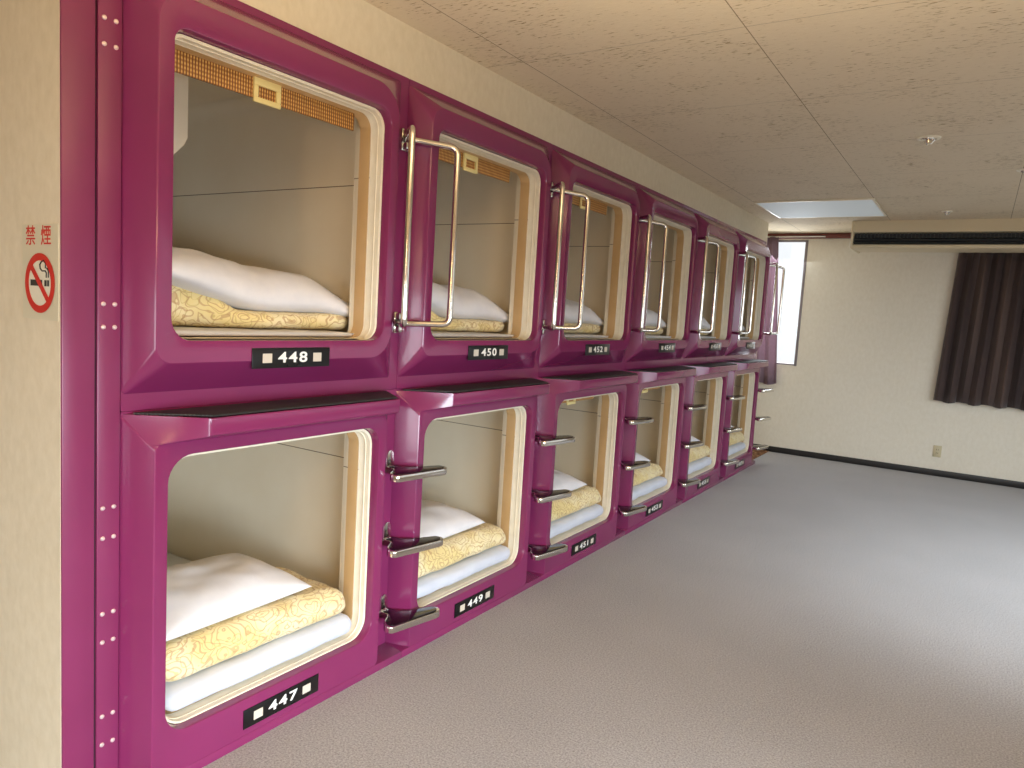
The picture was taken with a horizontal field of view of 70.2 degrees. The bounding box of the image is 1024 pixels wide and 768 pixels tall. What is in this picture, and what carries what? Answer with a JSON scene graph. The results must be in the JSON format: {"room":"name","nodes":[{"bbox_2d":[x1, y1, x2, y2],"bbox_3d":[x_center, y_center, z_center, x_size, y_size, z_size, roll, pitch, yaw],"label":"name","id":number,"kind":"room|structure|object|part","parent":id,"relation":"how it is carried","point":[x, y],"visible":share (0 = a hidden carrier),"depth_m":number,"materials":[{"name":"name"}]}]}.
{"room":"capsule hotel","nodes":[
{"label":"capsule hotel","id":0,"kind":"room"},
{"bbox_2d":[0,0,60,767],"bbox_3d":[-2.087,-0.180,2.416,2.348,2.414,0.018,7,7,32],"label":"wall","id":1,"kind":"structure","parent":0,"point":[30,391],"depth_m":1.88,"materials":[{"name":"beige paint"}]},
{"bbox_2d":[22,223,58,320],"bbox_3d":[-1.174,-0.278,1.810,0.178,0.235,0.004,7,7,32],"label":"no smoking sign","id":2,"kind":"object","parent":1,"relation":"attached to","point":[40,242],"visible":1,"depth_m":1.81,"materials":[{"name":"red"}]},
{"bbox_2d":[238,0,768,356],"bbox_3d":[-0.297,-0.349,5.202,2.350,2.414,6.647,7,7,32],"label":"wall","id":3,"kind":"structure","parent":0,"point":[359,27],"depth_m":3.06,"materials":[{"name":"beige paint"}]},
{"bbox_2d":[203,451,1023,767],"bbox_3d":[0.531,1.154,3.276,6.100,0.100,11.056,7,7,32],"label":"floor","id":4,"kind":"structure","parent":0,"point":[794,611],"depth_m":3.08,"materials":[{"name":"carpet"}]},
{"bbox_2d":[60,0,121,767],"bbox_3d":[-1.129,0.022,1.891,0.158,2.228,0.146,7,7,32],"label":"end post","id":5,"kind":"object","parent":4,"relation":"on","point":[90,30],"visible":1,"depth_m":1.84,"materials":[{"name":"paint"}]},
{"bbox_2d":[118,389,446,767],"bbox_3d":[-1.487,0.481,2.961,2.154,1.064,1.215,7,7,32],"label":"pod","id":6,"kind":"object","parent":4,"relation":"on","point":[302,486],"visible":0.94,"depth_m":2.58,"materials":[{"name":"purple plastic"}]},
{"bbox_2d":[167,552,191,566],"bbox_3d":[-1.650,0.906,2.983,1.763,0.116,0.902,7,7,32],"label":"mattress","id":7,"kind":"object","parent":6,"relation":"in","point":[172,559],"visible":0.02,"depth_m":3.38,"materials":[{"name":"beige fabric"}]},
{"bbox_2d":[165,613,350,711],"bbox_3d":[-0.973,0.885,2.524,0.467,0.077,0.740,7,7,33],"label":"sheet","id":8,"kind":"object","parent":7,"relation":"on","point":[183,692],"visible":0.33,"depth_m":2.33,"materials":[{"name":"white fabric"}]},
{"bbox_2d":[166,567,346,680],"bbox_3d":[-0.971,0.788,2.516,0.442,0.121,0.738,7,7,33],"label":"duvet","id":9,"kind":"object","parent":8,"relation":"on","point":[194,651],"visible":0.42,"depth_m":2.36,"materials":[{"name":"yellow fabric"}]},
{"bbox_2d":[166,553,311,640],"bbox_3d":[-1.029,0.678,2.440,0.400,0.129,0.580,7,7,32],"label":"pillow","id":10,"kind":"object","parent":9,"relation":"on","point":[201,593],"visible":0.7,"depth_m":2.37,"materials":[{"name":"white fabric"}]},
{"bbox_3d":[-0.773,0.568,2.373,0.054,0.790,0.809,7,7,32],"label":"opening trim","id":11,"kind":"part","parent":6,"relation":"part of","materials":[{"name":"beige plastic"}]},
{"bbox_3d":[-0.750,1.035,2.385,0.004,0.062,0.304,7,7,32],"label":"number plate","id":12,"kind":"part","parent":6,"relation":"part of","materials":[{"name":"black plastic"}]},
{"bbox_2d":[120,0,460,411],"bbox_3d":[-1.430,-0.626,2.839,2.154,1.162,1.186,7,7,32],"label":"pod","id":13,"kind":"object","parent":6,"relation":"on","point":[213,170],"visible":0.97,"depth_m":2.53,"materials":[{"name":"purple plastic"}]},
{"bbox_2d":[173,326,354,336],"bbox_3d":[-1.528,-0.252,2.811,1.803,0.021,0.768,7,7,32],"label":"mattress","id":14,"kind":"object","parent":13,"relation":"in","point":[180,330],"visible":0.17,"depth_m":2.32,"materials":[{"name":"white fabric"}]},
{"bbox_2d":[171,285,346,329],"bbox_3d":[-1.009,-0.284,2.535,0.447,0.161,0.804,7,7,35],"label":"duvet","id":15,"kind":"object","parent":14,"relation":"on","point":[189,308],"visible":0.52,"depth_m":2.35,"materials":[{"name":"yellow fabric"}]},
{"bbox_2d":[172,247,348,316],"bbox_3d":[-0.964,-0.350,2.531,0.429,0.203,0.863,7,7,34],"label":"pillow","id":16,"kind":"object","parent":15,"relation":"on","point":[241,287],"visible":0.56,"depth_m":2.38,"materials":[{"name":"white fabric"}]},
{"bbox_2d":[175,49,353,130],"bbox_3d":[-0.767,-0.914,2.258,0.068,0.112,0.725,7,7,32],"label":"bamboo blind","id":17,"kind":"object","parent":13,"relation":"attached to","point":[264,92],"visible":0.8,"depth_m":2.21,"materials":[{"name":"brown wicker"}]},
{"bbox_3d":[-0.750,-0.894,2.233,0.009,0.078,0.100,7,7,32],"label":"pull handle","id":18,"kind":"part","parent":17,"relation":"part of","materials":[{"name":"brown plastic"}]},
{"bbox_3d":[-0.707,-0.538,2.265,0.054,0.798,0.805,7,7,32],"label":"opening trim","id":19,"kind":"part","parent":13,"relation":"part of","materials":[{"name":"beige plastic"}]},
{"bbox_3d":[-0.684,-0.083,2.275,0.004,0.062,0.304,7,7,32],"label":"number plate","id":20,"kind":"part","parent":13,"relation":"part of","materials":[{"name":"black plastic"}]},
{"bbox_3d":[-0.386,-0.559,2.642,0.024,0.709,0.208,2,6,-14],"label":"rail","id":21,"kind":"part","parent":13,"relation":"part of","materials":[{"name":"silver metal"}]},
{"bbox_3d":[-0.308,-0.566,2.751,0.198,0.707,0.024,3,6,-4],"label":"rail","id":22,"kind":"part","parent":13,"relation":"part of","materials":[{"name":"silver metal"}]},
{"bbox_2d":[385,377,574,657],"bbox_3d":[-0.904,0.426,3.868,2.154,1.064,1.215,7,7,32],"label":"pod","id":23,"kind":"object","parent":4,"relation":"on","point":[484,432],"visible":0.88,"depth_m":3.54,"materials":[{"name":"purple plastic"}]},
{"bbox_3d":[-0.190,0.513,3.280,0.054,0.790,0.809,7,7,32],"label":"opening trim","id":24,"kind":"part","parent":23,"relation":"part of","materials":[{"name":"beige plastic"}]},
{"bbox_3d":[-0.167,0.980,3.292,0.004,0.062,0.304,7,7,32],"label":"number plate","id":25,"kind":"part","parent":23,"relation":"part of","materials":[{"name":"black plastic"}]},
{"bbox_2d":[396,79,589,388],"bbox_3d":[-0.847,-0.681,3.747,2.154,1.162,1.186,7,7,32],"label":"pod","id":26,"kind":"object","parent":23,"relation":"on","point":[502,227],"visible":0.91,"depth_m":3.45,"materials":[{"name":"purple plastic"}]},
{"bbox_2d":[431,331,513,336],"bbox_3d":[-0.945,-0.308,3.719,1.803,0.021,0.768,7,7,32],"label":"mattress","id":27,"kind":"object","parent":26,"relation":"in","point":[434,333],"visible":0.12,"depth_m":3.28,"materials":[{"name":"white fabric"}]},
{"bbox_2d":[431,310,503,331],"bbox_3d":[-0.425,-0.340,3.446,0.448,0.161,0.808,7,7,35],"label":"duvet","id":28,"kind":"object","parent":27,"relation":"on","point":[457,325],"visible":0.27,"depth_m":3.41,"materials":[{"name":"yellow fabric"}]},
{"bbox_2d":[431,283,508,322],"bbox_3d":[-0.381,-0.405,3.438,0.429,0.204,0.863,7,7,33],"label":"pillow","id":29,"kind":"object","parent":28,"relation":"on","point":[467,303],"visible":0.37,"depth_m":3.39,"materials":[{"name":"white fabric"}]},
{"bbox_2d":[438,148,509,182],"bbox_3d":[-0.204,-0.967,3.134,0.068,0.112,0.650,7,7,32],"label":"bamboo blind","id":30,"kind":"object","parent":26,"relation":"attached to","point":[469,163],"visible":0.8,"depth_m":3.15,"materials":[{"name":"brown wicker"}]},
{"bbox_3d":[-0.178,-0.948,3.124,0.009,0.078,0.100,7,7,32],"label":"pull handle","id":31,"kind":"part","parent":30,"relation":"part of","materials":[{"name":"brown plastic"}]},
{"bbox_3d":[-0.101,-0.138,3.182,0.004,0.062,0.304,7,7,32],"label":"number plate","id":32,"kind":"part","parent":26,"relation":"part of","materials":[{"name":"black plastic"}]},
{"bbox_3d":[-0.124,-0.593,3.173,0.054,0.798,0.805,7,7,32],"label":"opening trim","id":33,"kind":"part","parent":26,"relation":"part of","materials":[{"name":"beige plastic"}]},
{"bbox_3d":[0.197,-0.615,3.550,0.024,0.709,0.208,2,6,-14],"label":"rail","id":34,"kind":"part","parent":26,"relation":"part of","materials":[{"name":"silver metal"}]},
{"bbox_3d":[0.275,-0.622,3.659,0.198,0.707,0.024,3,6,-4],"label":"rail","id":35,"kind":"part","parent":26,"relation":"part of","materials":[{"name":"silver metal"}]},
{"bbox_3d":[-1.067,0.851,3.890,1.763,0.116,0.902,7,7,32],"label":"mattress","id":36,"kind":"object","parent":23,"relation":"in","visible":0},
{"bbox_2d":[417,545,509,598],"bbox_3d":[-0.391,0.830,3.430,0.466,0.076,0.742,7,7,33],"label":"sheet","id":37,"kind":"object","parent":36,"relation":"on","point":[429,583],"visible":0.27,"depth_m":3.28,"materials":[{"name":"white fabric"}]},
{"bbox_2d":[418,522,505,577],"bbox_3d":[-0.388,0.735,3.424,0.445,0.118,0.742,7,7,33],"label":"duvet","id":38,"kind":"object","parent":37,"relation":"on","point":[460,546],"visible":0.34,"depth_m":3.31,"materials":[{"name":"yellow fabric"}]},
{"bbox_2d":[420,500,484,538],"bbox_3d":[-0.446,0.625,3.348,0.399,0.124,0.580,7,7,32],"label":"pillow","id":39,"kind":"object","parent":38,"relation":"on","point":[442,520],"visible":0.38,"depth_m":3.33,"materials":[{"name":"white fabric"}]},
{"bbox_2d":[527,370,653,581],"bbox_3d":[-0.321,0.370,4.776,2.154,1.064,1.215,7,7,32],"label":"pod","id":40,"kind":"object","parent":4,"relation":"on","point":[596,424],"visible":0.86,"depth_m":4.46,"materials":[{"name":"purple plastic"}]},
{"bbox_2d":[562,397,593,404],"bbox_3d":[0.307,0.062,4.135,0.068,0.102,0.620,7,7,32],"label":"bamboo blind","id":41,"kind":"object","parent":40,"relation":"attached to","point":[568,402],"visible":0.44,"depth_m":4.16,"materials":[{"name":"brown wood"}]},
{"bbox_3d":[0.336,0.076,4.129,0.009,0.078,0.100,7,7,32],"label":"pull handle","id":42,"kind":"part","parent":41,"relation":"part of","materials":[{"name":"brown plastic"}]},
{"bbox_3d":[0.416,0.925,4.200,0.004,0.062,0.304,7,7,32],"label":"number plate","id":43,"kind":"part","parent":40,"relation":"part of","materials":[{"name":"black plastic"}]},
{"bbox_3d":[0.393,0.458,4.188,0.054,0.790,0.809,7,7,32],"label":"opening trim","id":44,"kind":"part","parent":40,"relation":"part of","materials":[{"name":"beige plastic"}]},
{"bbox_2d":[538,144,667,376],"bbox_3d":[-0.264,-0.736,4.654,2.154,1.162,1.186,7,7,32],"label":"pod","id":45,"kind":"object","parent":40,"relation":"on","point":[612,236],"visible":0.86,"depth_m":4.37,"materials":[{"name":"purple plastic"}]},
{"bbox_2d":[564,333,608,337],"bbox_3d":[-0.362,-0.363,4.626,1.803,0.021,0.768,7,7,32],"label":"mattress","id":46,"kind":"object","parent":45,"relation":"in","point":[567,335],"visible":0.06,"depth_m":4.23,"materials":[{"name":"white fabric"}]},
{"bbox_2d":[564,323,599,333],"bbox_3d":[0.157,-0.393,4.354,0.447,0.156,0.806,7,7,35],"label":"duvet","id":47,"kind":"object","parent":46,"relation":"on","point":[585,328],"visible":0.14,"depth_m":4.40,"materials":[{"name":"yellow fabric"}]},
{"bbox_2d":[564,299,603,325],"bbox_3d":[0.202,-0.464,4.345,0.429,0.210,0.863,7,7,34],"label":"pillow","id":48,"kind":"object","parent":47,"relation":"on","point":[571,307],"visible":0.2,"depth_m":4.34,"materials":[{"name":"white fabric"}]},
{"bbox_2d":[572,196,606,214],"bbox_3d":[0.370,-1.022,4.029,0.068,0.112,0.620,7,7,32],"label":"bamboo blind","id":49,"kind":"object","parent":45,"relation":"attached to","point":[595,206],"visible":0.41,"depth_m":4.12,"materials":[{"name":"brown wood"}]},
{"bbox_3d":[0.400,-1.002,4.023,0.009,0.078,0.100,7,7,32],"label":"pull handle","id":50,"kind":"part","parent":49,"relation":"part of","materials":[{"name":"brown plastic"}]},
{"bbox_3d":[0.481,-0.193,4.090,0.004,0.062,0.304,7,7,32],"label":"number plate","id":51,"kind":"part","parent":45,"relation":"part of","materials":[{"name":"black plastic"}]},
{"bbox_3d":[0.459,-0.648,4.080,0.054,0.798,0.805,7,7,32],"label":"opening trim","id":52,"kind":"part","parent":45,"relation":"part of","materials":[{"name":"beige plastic"}]},
{"bbox_3d":[0.780,-0.670,4.457,0.024,0.709,0.208,2,6,-14],"label":"rail","id":53,"kind":"part","parent":45,"relation":"part of","materials":[{"name":"silver metal"}]},
{"bbox_3d":[0.858,-0.677,4.566,0.198,0.707,0.024,3,6,-4],"label":"rail","id":54,"kind":"part","parent":45,"relation":"part of","materials":[{"name":"silver metal"}]},
{"bbox_3d":[-0.484,0.796,4.798,1.763,0.116,0.902,7,7,32],"label":"mattress","id":55,"kind":"object","parent":40,"relation":"in","visible":0},
{"bbox_2d":[550,504,603,537],"bbox_3d":[0.192,0.775,4.339,0.466,0.077,0.740,7,7,32],"label":"sheet","id":56,"kind":"object","parent":55,"relation":"on","point":[558,526],"visible":0.28,"depth_m":4.21,"materials":[{"name":"white fabric"}]},
{"bbox_2d":[551,485,600,521],"bbox_3d":[0.193,0.680,4.330,0.444,0.118,0.742,7,7,33],"label":"duvet","id":57,"kind":"object","parent":56,"relation":"on","point":[585,496],"visible":0.25,"depth_m":4.23,"materials":[{"name":"yellow fabric"}]},
{"bbox_2d":[553,470,587,490],"bbox_3d":[0.137,0.567,4.255,0.400,0.131,0.580,7,7,31],"label":"pillow","id":58,"kind":"object","parent":57,"relation":"on","point":[562,480],"visible":0.25,"depth_m":4.25,"materials":[{"name":"white fabric"}]},
{"bbox_2d":[616,365,706,534],"bbox_3d":[0.262,0.315,5.683,2.154,1.064,1.215,7,7,32],"label":"pod","id":59,"kind":"object","parent":4,"relation":"on","point":[659,441],"visible":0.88,"depth_m":5.40,"materials":[{"name":"purple plastic"}]},
{"bbox_2d":[641,387,659,392],"bbox_3d":[0.889,0.007,5.043,0.068,0.102,0.620,7,7,32],"label":"bamboo blind","id":60,"kind":"object","parent":59,"relation":"attached to","point":[643,390],"visible":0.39,"depth_m":5.07,"materials":[{"name":"brown wood"}]},
{"bbox_3d":[0.999,0.870,5.107,0.004,0.062,0.304,7,7,32],"label":"number plate","id":61,"kind":"part","parent":59,"relation":"part of","materials":[{"name":"black plastic"}]},
{"bbox_3d":[0.976,0.403,5.095,0.054,0.790,0.809,7,7,32],"label":"opening trim","id":62,"kind":"part","parent":59,"relation":"part of","materials":[{"name":"beige plastic"}]},
{"bbox_2d":[624,183,719,368],"bbox_3d":[0.319,-0.791,5.562,2.154,1.162,1.186,7,7,32],"label":"pod","id":63,"kind":"object","parent":59,"relation":"on","point":[680,219],"visible":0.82,"depth_m":5.29,"materials":[{"name":"purple plastic"}]},
{"bbox_2d":[645,334,671,337],"bbox_3d":[0.221,-0.418,5.534,1.803,0.021,0.768,7,7,32],"label":"mattress","id":64,"kind":"object","parent":63,"relation":"in","point":[647,336],"visible":0.06,"depth_m":5.16,"materials":[{"name":"white fabric"}]},
{"bbox_2d":[645,326,663,334],"bbox_3d":[0.739,-0.450,5.258,0.449,0.161,0.810,7,7,35],"label":"duvet","id":65,"kind":"object","parent":64,"relation":"on","point":[661,330],"visible":0.1,"depth_m":5.33,"materials":[{"name":"yellow fabric"}]},
{"bbox_2d":[646,309,666,327],"bbox_3d":[0.785,-0.516,5.253,0.429,0.204,0.863,7,7,34],"label":"pillow","id":66,"kind":"object","parent":65,"relation":"on","point":[651,316],"visible":0.12,"depth_m":5.26,"materials":[{"name":"white fabric"}]},
{"bbox_3d":[1.064,-0.248,4.997,0.004,0.062,0.304,7,7,32],"label":"number plate","id":67,"kind":"part","parent":63,"relation":"part of","materials":[{"name":"black plastic"}]},
{"bbox_3d":[1.042,-0.704,4.988,0.054,0.798,0.805,7,7,32],"label":"opening trim","id":68,"kind":"part","parent":63,"relation":"part of","materials":[{"name":"beige plastic"}]},
{"bbox_3d":[1.363,-0.725,5.365,0.024,0.709,0.208,2,6,-14],"label":"rail","id":69,"kind":"part","parent":63,"relation":"part of","materials":[{"name":"silver metal"}]},
{"bbox_3d":[1.441,-0.732,5.474,0.198,0.707,0.024,3,6,-4],"label":"rail","id":70,"kind":"part","parent":63,"relation":"part of","materials":[{"name":"silver metal"}]},
{"bbox_3d":[0.099,0.741,5.705,1.763,0.116,0.902,7,7,32],"label":"mattress","id":71,"kind":"object","parent":59,"relation":"in","visible":0},
{"bbox_2d":[632,476,666,499],"bbox_3d":[0.775,0.720,5.245,0.468,0.076,0.738,7,7,32],"label":"sheet","id":72,"kind":"object","parent":71,"relation":"on","point":[655,483],"visible":0.18,"depth_m":5.15,"materials":[{"name":"white fabric"}]},
{"bbox_2d":[633,463,661,486],"bbox_3d":[0.772,0.630,5.234,0.421,0.114,0.726,7,7,32],"label":"duvet","id":73,"kind":"object","parent":72,"relation":"on","point":[641,475],"visible":0.24,"depth_m":5.17,"materials":[{"name":"yellow fabric"}]},
{"bbox_2d":[635,453,650,460],"bbox_3d":[0.710,0.522,5.160,0.360,0.126,0.560,7,7,32],"label":"pillow","id":74,"kind":"object","parent":73,"relation":"on","point":[638,457],"visible":0.08,"depth_m":5.19,"materials":[{"name":"white fabric"}]},
{"bbox_2d":[676,361,744,502],"bbox_3d":[0.845,0.260,6.591,2.154,1.064,1.215,7,7,32],"label":"pod","id":75,"kind":"object","parent":4,"relation":"on","point":[708,387],"visible":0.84,"depth_m":6.30,"materials":[{"name":"purple plastic"}]},
{"bbox_3d":[1.582,0.814,6.015,0.004,0.062,0.304,7,7,32],"label":"number plate","id":76,"kind":"part","parent":75,"relation":"part of","materials":[{"name":"black plastic"}]},
{"bbox_3d":[1.559,0.347,6.003,0.054,0.790,0.809,7,7,32],"label":"opening trim","id":77,"kind":"part","parent":75,"relation":"part of","materials":[{"name":"beige plastic"}]},
{"bbox_2d":[682,210,756,364],"bbox_3d":[0.902,-0.847,6.469,2.154,1.162,1.186,7,7,32],"label":"pod","id":78,"kind":"object","parent":75,"relation":"on","point":[698,350],"visible":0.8,"depth_m":6.19,"materials":[{"name":"purple plastic"}]},
{"bbox_3d":[1.647,-0.303,5.905,0.004,0.062,0.304,7,7,32],"label":"number plate","id":79,"kind":"part","parent":78,"relation":"part of","materials":[{"name":"black plastic"}]},
{"bbox_3d":[1.625,-0.759,5.896,0.054,0.798,0.805,7,7,32],"label":"opening trim","id":80,"kind":"part","parent":78,"relation":"part of","materials":[{"name":"beige plastic"}]},
{"bbox_3d":[1.946,-0.780,6.272,0.024,0.709,0.208,2,6,-14],"label":"rail","id":81,"kind":"part","parent":78,"relation":"part of","materials":[{"name":"silver metal"}]},
{"bbox_3d":[2.024,-0.787,6.381,0.198,0.707,0.024,3,6,-4],"label":"rail","id":82,"kind":"part","parent":78,"relation":"part of","materials":[{"name":"silver metal"}]},
{"bbox_3d":[0.804,-0.473,6.441,1.803,0.021,0.768,7,7,32],"label":"mattress","id":83,"kind":"object","parent":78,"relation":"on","visible":0},
{"bbox_3d":[1.323,-0.505,6.167,0.447,0.161,0.808,7,7,35],"label":"duvet","id":84,"kind":"object","parent":83,"relation":"on","visible":0},
{"bbox_2d":[701,317,709,329],"bbox_3d":[1.368,-0.573,6.160,0.429,0.207,0.863,7,7,34],"label":"pillow","id":85,"kind":"object","parent":84,"relation":"on","point":[705,325],"visible":0.06,"depth_m":6.24,"materials":[{"name":"white fabric"}]},
{"bbox_3d":[0.682,0.685,6.613,1.763,0.116,0.902,7,7,32],"label":"mattress","id":86,"kind":"object","parent":75,"relation":"in","visible":0},
{"bbox_2d":[688,456,711,473],"bbox_3d":[1.356,0.664,6.153,0.466,0.077,0.738,7,7,32],"label":"sheet","id":87,"kind":"object","parent":86,"relation":"on","point":[703,462],"visible":0.27,"depth_m":6.07,"materials":[{"name":"white fabric"}]},
{"bbox_2d":[689,444,710,462],"bbox_3d":[1.362,0.569,6.143,0.445,0.119,0.744,7,7,33],"label":"duvet","id":88,"kind":"object","parent":87,"relation":"on","point":[696,453],"visible":0.17,"depth_m":6.08,"materials":[{"name":"yellow fabric"}]},
{"bbox_2d":[720,359,773,479],"bbox_3d":[1.428,0.205,7.498,2.154,1.064,1.215,7,7,32],"label":"pod","id":89,"kind":"object","parent":4,"relation":"on","point":[744,381],"visible":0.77,"depth_m":7.21,"materials":[{"name":"purple plastic"}]},
{"bbox_3d":[2.164,0.759,6.922,0.004,0.062,0.304,7,7,32],"label":"number plate","id":90,"kind":"part","parent":89,"relation":"part of","materials":[{"name":"black plastic"}]},
{"bbox_3d":[2.142,0.292,6.910,0.054,0.790,0.809,7,7,32],"label":"opening trim","id":91,"kind":"part","parent":89,"relation":"part of","materials":[{"name":"beige plastic"}]},
{"bbox_2d":[719,228,784,360],"bbox_3d":[1.485,-0.902,7.377,2.154,1.162,1.186,7,7,32],"label":"pod","id":92,"kind":"object","parent":89,"relation":"on","point":[738,349],"visible":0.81,"depth_m":7.09,"materials":[{"name":"purple plastic"}]},
{"bbox_3d":[2.230,-0.359,6.812,0.004,0.062,0.304,7,7,32],"label":"number plate","id":93,"kind":"part","parent":92,"relation":"part of","materials":[{"name":"black plastic"}]},
{"bbox_3d":[2.208,-0.814,6.803,0.054,0.798,0.805,7,7,32],"label":"opening trim","id":94,"kind":"part","parent":92,"relation":"part of","materials":[{"name":"beige plastic"}]},
{"bbox_3d":[2.529,-0.836,7.180,0.024,0.709,0.208,2,6,-14],"label":"rail","id":95,"kind":"part","parent":92,"relation":"part of","materials":[{"name":"silver metal"}]},
{"bbox_3d":[2.607,-0.842,7.289,0.198,0.707,0.024,3,6,-4],"label":"rail","id":96,"kind":"part","parent":92,"relation":"part of","materials":[{"name":"silver metal"}]},
{"bbox_3d":[1.264,0.630,7.520,1.763,0.116,0.902,7,7,32],"label":"mattress","id":97,"kind":"object","parent":89,"relation":"in","visible":0},
{"bbox_2d":[728,442,745,455],"bbox_3d":[1.942,0.609,7.061,0.467,0.077,0.741,7,7,33],"label":"sheet","id":98,"kind":"object","parent":97,"relation":"on","point":[739,446],"visible":0.23,"depth_m":7.00,"materials":[{"name":"white fabric"}]},
{"bbox_2d":[729,432,744,445],"bbox_3d":[1.943,0.513,7.052,0.446,0.119,0.745,7,7,33],"label":"duvet","id":99,"kind":"object","parent":98,"relation":"on","point":[735,437],"visible":0.22,"depth_m":7.00,"materials":[{"name":"yellow fabric"}]},
{"bbox_2d":[752,449,767,459],"bbox_3d":[2.255,0.724,8.095,0.970,0.012,0.800,7,7,32],"label":"floor mat","id":100,"kind":"object","parent":4,"relation":"on","point":[756,453],"visible":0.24,"depth_m":7.97,"materials":[{"name":"brown"}]},
{"bbox_2d":[364,0,1023,233],"bbox_3d":[0.678,-1.343,3.030,6.100,0.100,11.056,7,7,32],"label":"ceiling","id":101,"kind":"structure","parent":0,"point":[749,102],"depth_m":3.10,"materials":[{"name":"beige paint"}]},
{"bbox_2d":[754,198,886,217],"bbox_3d":[2.626,-1.482,6.175,0.904,0.012,0.904,7,7,32],"label":"recessed light","id":102,"kind":"object","parent":101,"relation":"in","point":[856,207],"visible":1,"depth_m":6.10,"materials":[{"name":"white plastic"}]},
{"bbox_2d":[916,135,940,144],"bbox_3d":[2.163,-1.261,3.785,0.116,0.035,0.116,7,7,32],"label":"sprinkler head","id":103,"kind":"object","parent":101,"relation":"attached to","point":[928,139],"visible":1,"depth_m":3.77},
{"bbox_2d":[850,218,1023,253],"bbox_3d":[4.124,-1.301,6.473,1.975,0.252,0.542,7,7,32],"label":"air conditioner","id":104,"kind":"object","parent":101,"relation":"attached to","point":[950,235],"visible":1,"depth_m":6.44,"materials":[{"name":"beige plastic"}]},
{"bbox_2d":[941,210,951,214],"bbox_3d":[3.547,-1.393,5.946,0.080,0.035,0.080,7,7,32],"label":"sprinkler head","id":105,"kind":"object","parent":101,"relation":"attached to","point":[946,212],"visible":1,"depth_m":5.93},
{"bbox_2d":[753,238,1023,481],"bbox_3d":[3.561,-0.374,7.756,6.100,2.414,0.100,7,7,32],"label":"wall","id":106,"kind":"structure","parent":0,"point":[862,384],"depth_m":7.55,"materials":[{"name":"paint"}]},
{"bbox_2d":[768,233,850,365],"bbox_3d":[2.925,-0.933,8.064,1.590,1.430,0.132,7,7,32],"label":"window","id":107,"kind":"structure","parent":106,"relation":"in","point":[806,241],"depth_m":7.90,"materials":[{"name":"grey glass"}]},
{"bbox_2d":[756,237,778,384],"bbox_3d":[2.764,-0.811,8.084,0.466,1.619,0.052,7,7,32],"label":"curtain","id":108,"kind":"object","parent":107,"relation":"hanging from","point":[767,350],"visible":0.31,"depth_m":8.04,"materials":[{"name":"fabric"}]},
{"bbox_3d":[2.949,-1.617,7.970,1.590,0.050,0.071,7,7,32],"label":"curtain rail","id":109,"kind":"part","parent":107,"relation":"part of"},
{"bbox_2d":[753,444,1023,488],"bbox_3d":[3.462,0.796,7.824,6.100,0.064,0.012,7,7,32],"label":"baseboard","id":110,"kind":"structure","parent":106,"relation":"attached to","point":[988,480],"depth_m":7.48,"materials":[{"name":"black plastic"}]},
{"bbox_2d":[933,445,941,456],"bbox_3d":[4.262,0.675,7.303,0.072,0.116,0.011,7,7,32],"label":"wall outlet","id":111,"kind":"object","parent":106,"relation":"attached to","point":[937,450],"visible":1,"depth_m":7.30,"materials":[{"name":"beige plastic"}]},
{"bbox_2d":[935,448,939,454],"bbox_3d":[4.260,0.675,7.300,0.040,0.072,0.003,7,7,32],"label":"socket","id":112,"kind":"object","parent":111,"relation":"attached to","point":[937,450],"depth_m":7.30,"materials":[{"name":"beige plastic"}]},
{"bbox_3d":[5.170,-1.195,6.571,2.000,0.035,0.069,7,7,32],"label":"rail","id":113,"kind":"object","parent":106,"relation":"attached to","visible":0},
{"bbox_2d":[933,253,1023,410],"bbox_3d":[4.987,-0.465,6.700,1.797,1.477,0.066,7,7,32],"label":"curtain","id":114,"kind":"object","parent":113,"relation":"hanging from","point":[982,358],"visible":0.97,"depth_m":6.99,"materials":[{"name":"brown fabric"}]}
]}

